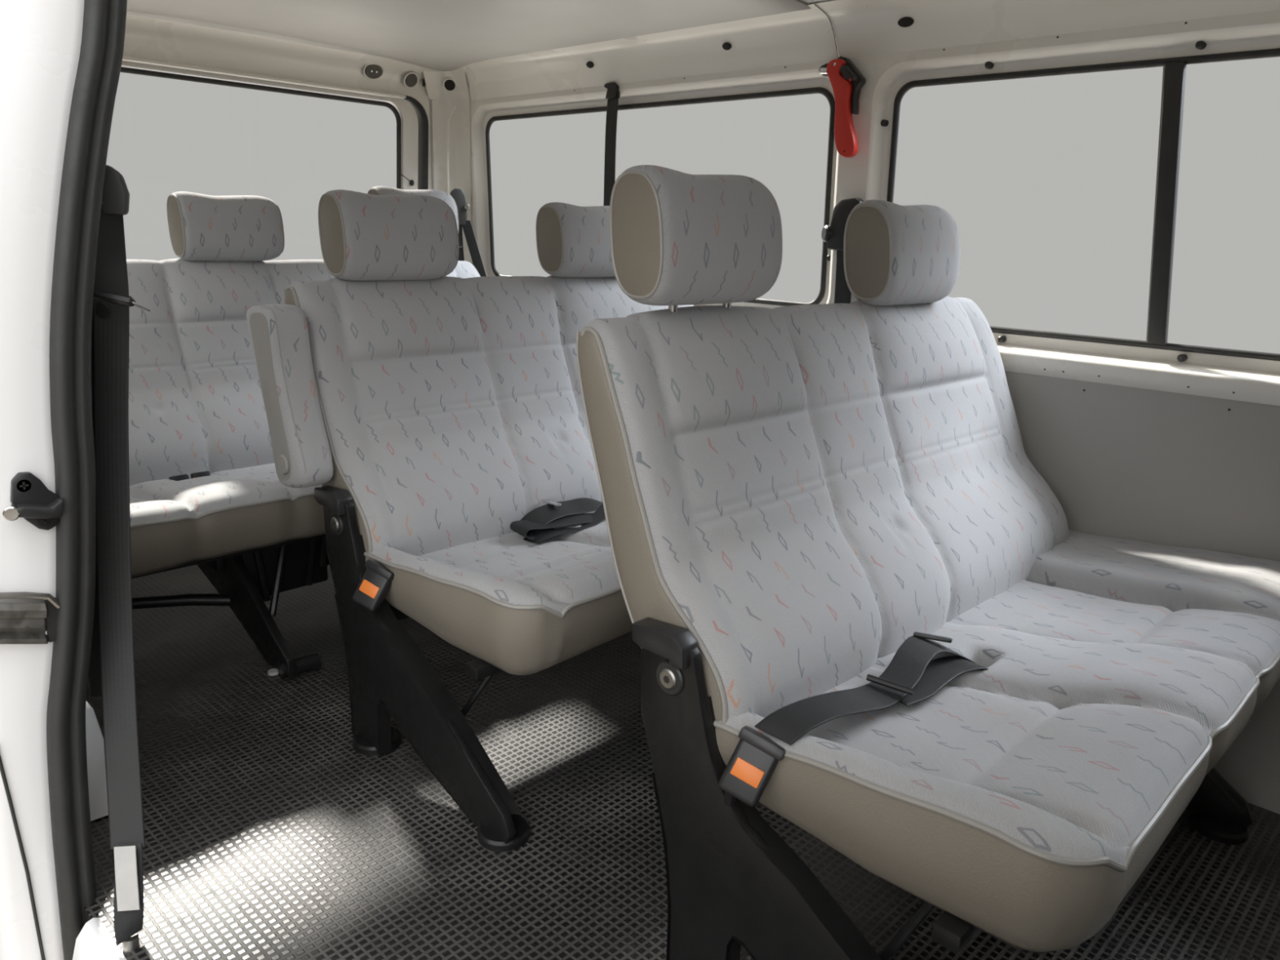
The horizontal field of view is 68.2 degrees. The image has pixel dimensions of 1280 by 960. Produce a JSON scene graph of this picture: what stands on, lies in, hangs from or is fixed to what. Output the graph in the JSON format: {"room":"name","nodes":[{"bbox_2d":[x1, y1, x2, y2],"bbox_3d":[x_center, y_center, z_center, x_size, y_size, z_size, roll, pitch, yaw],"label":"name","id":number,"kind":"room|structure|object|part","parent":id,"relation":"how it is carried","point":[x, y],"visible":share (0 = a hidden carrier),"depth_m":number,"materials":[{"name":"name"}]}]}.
{"room":"vehicle interior","nodes":[
{"label":"vehicle interior","id":0,"kind":"room"},
{"bbox_2d":[122,13,436,189],"bbox_3d":[-1.158,-0.486,2.563,0.148,1.348,1.640,16,20,42],"label":"wall","id":1,"kind":"structure","parent":0,"point":[150,41],"depth_m":2.52,"materials":[{"name":"beige paint"}]},
{"bbox_2d":[121,60,428,190],"bbox_3d":[-1.153,-0.603,2.589,0.092,0.966,1.316,16,20,42],"label":"window frame","id":2,"kind":"structure","parent":1,"relation":"in","point":[414,174],"depth_m":2.89,"materials":[{"name":"beige paint"}]},
{"bbox_2d":[120,66,400,189],"bbox_3d":[-1.160,-0.809,2.513,0.042,0.484,1.198,16,20,42],"label":"window","id":3,"kind":"structure","parent":2,"relation":"attached to","point":[123,69],"depth_m":2.60,"materials":[{"name":"rubber"}]},
{"bbox_3d":[-1.122,-1.084,2.361,0.067,0.086,1.600,16,20,42],"label":"header panel","id":4,"kind":"part","parent":1,"relation":"part of","materials":[{"name":"beige paint"}]},
{"bbox_2d":[449,188,486,276],"bbox_3d":[-0.520,-0.709,2.939,0.135,0.374,0.052,-2,15,-14],"label":"belt","id":5,"kind":"object","parent":1,"relation":"attached to","point":[457,194],"visible":0.55,"depth_m":2.92,"materials":[{"name":"black fabric"}]},
{"bbox_2d":[126,0,835,71],"bbox_3d":[0.203,-0.815,1.327,3.510,0.044,1.276,16,20,42],"label":"ceiling","id":6,"kind":"structure","parent":0,"point":[438,35],"depth_m":2.23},
{"bbox_2d":[84,564,1279,959],"bbox_3d":[0.037,0.526,1.606,3.600,0.040,1.640,16,20,42],"label":"floor","id":7,"kind":"structure","parent":0,"point":[268,836],"depth_m":1.44,"materials":[{"name":"rubber"}]},
{"bbox_2d":[72,917,126,959],"bbox_3d":[-0.286,0.769,0.835,1.235,0.144,0.042,16,20,42],"label":"trim","id":8,"kind":"structure","parent":7,"relation":"attached to","point":[94,941],"depth_m":1.21,"materials":[{"name":"white paint"}]},
{"bbox_2d":[126,186,480,678],"bbox_3d":[-0.753,-0.191,2.199,0.732,0.987,1.531,16,20,42],"label":"seat","id":9,"kind":"object","parent":7,"relation":"on","point":[196,404],"visible":0.27,"depth_m":2.12,"materials":[{"name":"fabric"}]},
{"bbox_3d":[-1.081,-0.590,2.197,0.087,0.138,0.006,16,20,42],"label":"panel","id":10,"kind":"part","parent":9,"relation":"part of","materials":[{"name":"beige plastic"}]},
{"bbox_2d":[168,471,210,480],"bbox_3d":[-0.958,0.011,2.021,0.031,0.051,0.082,16,20,42],"label":"belt buckle","id":11,"kind":"object","parent":9,"relation":"attached to","point":[178,477],"visible":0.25,"depth_m":2.02,"materials":[{"name":"black plastic"}]},
{"bbox_2d":[129,462,321,524],"bbox_3d":[-0.662,-0.045,2.181,0.437,0.071,1.465,16,20,42],"label":"seat cushion","id":12,"kind":"object","parent":9,"relation":"on","point":[233,493],"depth_m":1.85,"materials":[{"name":"fabric"}]},
{"bbox_3d":[-0.876,0.222,2.038,0.519,0.252,0.020,16,20,42],"label":"leg","id":13,"kind":"part","parent":9,"relation":"part of","materials":[{"name":"black paint"}]},
{"bbox_3d":[-0.811,0.191,2.023,0.038,0.142,0.016,6,15,17],"label":"frame rod","id":14,"kind":"part","parent":9,"relation":"part of","materials":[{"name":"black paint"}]},
{"bbox_3d":[-0.776,0.199,2.033,0.016,0.168,0.106,3,15,3],"label":"frame rod","id":15,"kind":"part","parent":9,"relation":"part of","materials":[{"name":"black paint"}]},
{"bbox_3d":[-0.905,-0.286,2.325,0.298,0.502,1.405,16,20,42],"label":"backrest","id":16,"kind":"part","parent":9,"relation":"part of","materials":[{"name":"fabric"}]},
{"bbox_3d":[-0.735,0.167,2.120,0.038,0.142,0.016,-3,16,-19],"label":"frame rod","id":17,"kind":"part","parent":9,"relation":"part of","materials":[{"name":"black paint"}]},
{"bbox_3d":[-0.711,0.144,2.135,0.016,0.103,0.036,10,17,29],"label":"frame rod","id":18,"kind":"part","parent":9,"relation":"part of","materials":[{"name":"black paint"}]},
{"bbox_3d":[-0.716,-0.713,2.552,0.087,0.138,0.006,16,20,42],"label":"panel","id":19,"kind":"part","parent":9,"relation":"part of","materials":[{"name":"beige plastic"}]},
{"bbox_2d":[246,189,693,852],"bbox_3d":[-0.054,-0.058,1.866,0.692,0.949,1.159,16,20,42],"label":"seat","id":20,"kind":"object","parent":7,"relation":"on","point":[431,411],"visible":0.55,"depth_m":1.66,"materials":[{"name":"fabric"}]},
{"bbox_3d":[-0.599,-0.143,1.614,0.182,0.304,0.066,16,20,42],"label":"armrest","id":21,"kind":"part","parent":20,"relation":"part of","materials":[{"name":"fabric"}]},
{"bbox_3d":[-0.542,-0.080,1.634,0.266,0.480,0.013,16,20,42],"label":"panel","id":22,"kind":"part","parent":20,"relation":"part of","materials":[{"name":"beige plastic"}]},
{"bbox_3d":[-0.546,-0.432,1.669,0.087,0.138,0.006,16,20,42],"label":"panel","id":23,"kind":"part","parent":20,"relation":"part of","materials":[{"name":"beige plastic"}]},
{"bbox_2d":[352,559,394,611],"bbox_3d":[-0.433,0.189,1.552,0.064,0.116,0.056,13,18,36],"label":"belt buckle","id":24,"kind":"object","parent":20,"relation":"on","point":[375,583],"visible":0.98,"depth_m":1.54,"materials":[{"name":"black plastic"}]},
{"bbox_3d":[-0.366,0.280,1.518,0.514,0.446,0.016,16,20,42],"label":"leg","id":25,"kind":"part","parent":20,"relation":"part of","materials":[{"name":"black paint"}]},
{"bbox_3d":[-0.255,0.333,1.544,0.102,0.151,0.012,0,15,-6],"label":"brace rod","id":26,"kind":"part","parent":20,"relation":"part of","materials":[{"name":"black paint"}]},
{"bbox_3d":[-0.181,-0.172,1.988,0.298,0.502,1.027,16,20,42],"label":"backrest","id":27,"kind":"part","parent":20,"relation":"part of","materials":[{"name":"fabric"}]},
{"bbox_2d":[367,511,620,613],"bbox_3d":[0.056,0.072,1.839,0.437,0.077,1.078,16,20,42],"label":"seat cushion","id":28,"kind":"object","parent":20,"relation":"on","point":[441,562],"depth_m":1.54,"materials":[{"name":"fabric"}]},
{"bbox_3d":[-0.195,-0.514,2.022,0.087,0.138,0.006,16,20,42],"label":"panel","id":29,"kind":"part","parent":20,"relation":"part of","materials":[{"name":"beige plastic"}]},
{"bbox_2d":[510,497,605,542],"bbox_3d":[-0.132,0.069,1.801,0.117,0.049,0.256,16,20,42],"label":"belt","id":30,"kind":"object","parent":20,"relation":"on","point":[539,525],"visible":0.88,"depth_m":1.77,"materials":[{"name":"fabric"}]},
{"bbox_2d":[576,164,1279,959],"bbox_3d":[0.509,0.082,1.363,0.692,0.974,1.122,16,20,42],"label":"seat","id":31,"kind":"object","parent":7,"relation":"on","point":[792,495],"visible":0.99,"depth_m":1.16,"materials":[{"name":"fabric"}]},
{"bbox_3d":[-0.007,-0.295,1.141,0.088,0.146,0.006,16,20,42],"label":"panel","id":32,"kind":"part","parent":31,"relation":"part of","materials":[{"name":"beige plastic"}]},
{"bbox_3d":[0.008,0.074,1.122,0.266,0.480,0.013,16,20,42],"label":"panel","id":33,"kind":"part","parent":31,"relation":"part of","materials":[{"name":"beige plastic"}]},
{"bbox_2d":[662,675,669,683],"bbox_3d":[0.030,0.230,1.090,0.010,0.009,0.001,16,20,42],"label":"bolt","id":34,"kind":"object","parent":31,"relation":"attached to","point":[665,677],"depth_m":1.09,"materials":[{"name":"silver metal"}]},
{"bbox_3d":[0.043,-0.221,1.229,0.015,0.058,0.012,16,20,42],"label":"post","id":35,"kind":"part","parent":31,"relation":"part of","materials":[{"name":"metal"}]},
{"bbox_3d":[0.119,-0.239,1.306,0.015,0.058,0.012,16,20,42],"label":"post","id":36,"kind":"part","parent":31,"relation":"part of","materials":[{"name":"metal"}]},
{"bbox_3d":[0.184,0.434,1.006,0.514,0.446,0.016,16,20,42],"label":"leg","id":37,"kind":"part","parent":31,"relation":"part of","materials":[{"name":"black paint"}]},
{"bbox_3d":[0.369,-0.018,1.476,0.298,0.502,1.027,16,20,42],"label":"backrest","id":38,"kind":"part","parent":31,"relation":"part of","materials":[{"name":"fabric"}]},
{"bbox_2d":[718,631,988,806],"bbox_3d":[0.268,0.303,1.162,0.454,0.142,0.096,-9,19,-37],"label":"belt","id":39,"kind":"object","parent":31,"relation":"on","point":[912,677],"visible":0.98,"depth_m":1.09,"materials":[{"name":"black fabric"}]},
{"bbox_3d":[0.392,0.210,1.265,0.050,0.007,0.014,8,16,22],"label":"guide plate","id":40,"kind":"part","parent":39,"relation":"part of","materials":[{"name":"black plastic"}]},
{"bbox_3d":[0.363,-0.364,1.517,0.088,0.146,0.006,16,20,42],"label":"panel","id":41,"kind":"part","parent":31,"relation":"part of","materials":[{"name":"beige plastic"}]},
{"bbox_3d":[0.295,0.488,1.032,0.102,0.151,0.012,0,15,-6],"label":"brace rod","id":42,"kind":"part","parent":31,"relation":"part of","materials":[{"name":"black paint"}]},
{"bbox_2d":[718,529,1279,863],"bbox_3d":[0.605,0.227,1.326,0.437,0.077,1.078,16,20,42],"label":"seat cushion","id":43,"kind":"object","parent":31,"relation":"on","point":[1120,673],"depth_m":1.12,"materials":[{"name":"fabric"}]},
{"bbox_3d":[0.789,0.294,1.613,0.514,0.446,0.016,16,20,42],"label":"leg","id":44,"kind":"part","parent":31,"relation":"part of","materials":[{"name":"black paint"}]},
{"bbox_2d":[451,0,1279,813],"bbox_3d":[0.583,-0.269,1.960,3.570,1.352,0.163,16,20,42],"label":"wall","id":45,"kind":"structure","parent":0,"point":[1153,446],"depth_m":1.78,"materials":[{"name":"beige paint"}]},
{"bbox_2d":[422,71,471,263],"bbox_3d":[-0.625,-0.597,3.058,0.183,1.345,0.166,3,15,5],"label":"trim","id":46,"kind":"structure","parent":45,"relation":"attached to","point":[451,109],"depth_m":2.95,"materials":[{"name":"beige paint"}]},
{"bbox_2d":[603,82,620,205],"bbox_3d":[-0.077,-0.699,2.502,0.043,0.672,0.161,0,15,-6],"label":"belt","id":47,"kind":"object","parent":45,"relation":"attached to","point":[613,94],"visible":0.6,"depth_m":2.48,"materials":[{"name":"black fabric"}]},
{"bbox_3d":[-0.144,-1.080,2.462,1.490,0.090,0.103,16,20,42],"label":"header panel","id":48,"kind":"part","parent":45,"relation":"part of","materials":[{"name":"beige paint"}]},
{"bbox_2d":[485,87,835,306],"bbox_3d":[-0.023,-0.754,2.552,1.261,0.483,0.035,16,20,42],"label":"window","id":49,"kind":"structure","parent":45,"relation":"in","point":[824,91],"depth_m":2.28,"materials":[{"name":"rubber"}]},
{"bbox_2d":[818,56,866,157],"bbox_3d":[0.420,-0.788,2.002,0.107,0.203,0.039,16,20,42],"label":"hammer","id":50,"kind":"object","parent":45,"relation":"attached to","point":[846,79],"visible":1,"depth_m":1.98,"materials":[{"name":"red plastic"}]},
{"bbox_3d":[0.427,-0.783,1.994,0.084,0.197,0.020,16,20,42],"label":"handle","id":51,"kind":"part","parent":50,"relation":"part of","materials":[{"name":"red plastic"}]},
{"bbox_2d":[821,197,863,303],"bbox_3d":[0.435,-0.434,2.089,0.106,0.364,0.037,16,20,42],"label":"belt","id":52,"kind":"object","parent":45,"relation":"attached to","point":[833,233],"visible":0.53,"depth_m":2.07,"materials":[{"name":"black fabric"}]},
{"bbox_3d":[1.127,-0.723,1.276,2.060,0.090,0.103,16,20,42],"label":"header panel","id":53,"kind":"part","parent":45,"relation":"part of","materials":[{"name":"beige paint"}]},
{"bbox_2d":[886,48,1279,360],"bbox_3d":[0.979,-0.464,1.617,1.251,0.492,0.042,16,20,42],"label":"window","id":54,"kind":"structure","parent":45,"relation":"in","point":[1174,72],"depth_m":1.67,"materials":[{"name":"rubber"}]},
{"bbox_3d":[-1.144,-0.258,1.690,1.460,1.356,0.354,16,20,42],"label":"wall","id":55,"kind":"structure","parent":0,"visible":0},
{"bbox_2d":[0,0,127,959],"bbox_3d":[-0.751,0.048,1.205,0.174,1.274,0.291,16,20,42],"label":"door","id":56,"kind":"structure","parent":55,"relation":"in","point":[60,60],"depth_m":1.12,"materials":[{"name":"white paint"}]},
{"bbox_3d":[-0.759,0.164,1.131,0.041,0.093,0.114,16,20,42],"label":"door guide rail","id":57,"kind":"part","parent":56,"relation":"part of","materials":[{"name":"grey metal"}]},
{"bbox_2d":[2,471,62,529],"bbox_3d":[-0.713,0.029,1.107,0.032,0.074,0.062,16,20,42],"label":"door latch","id":58,"kind":"object","parent":56,"relation":"attached to","point":[30,500],"depth_m":1.11,"materials":[{"name":"black plastic"}]},
{"bbox_3d":[-0.707,0.036,1.109,0.020,0.021,0.050,16,20,42],"label":"striker arm","id":59,"kind":"part","parent":58,"relation":"part of","materials":[{"name":"black plastic"}]},
{"bbox_2d":[85,700,108,821],"bbox_3d":[-1.056,0.357,1.594,0.600,0.220,0.135,16,20,42],"label":"trim","id":60,"kind":"structure","parent":55,"relation":"attached to","point":[96,773],"depth_m":1.43,"materials":[{"name":"white paint"}]},
{"bbox_2d":[88,164,150,952],"bbox_3d":[-0.665,0.097,1.219,0.121,0.970,0.316,-7,17,-30],"label":"belt","id":61,"kind":"object","parent":55,"relation":"hanging from","point":[112,677],"visible":0.8,"depth_m":1.24,"materials":[{"name":"black fabric"}]}
]}

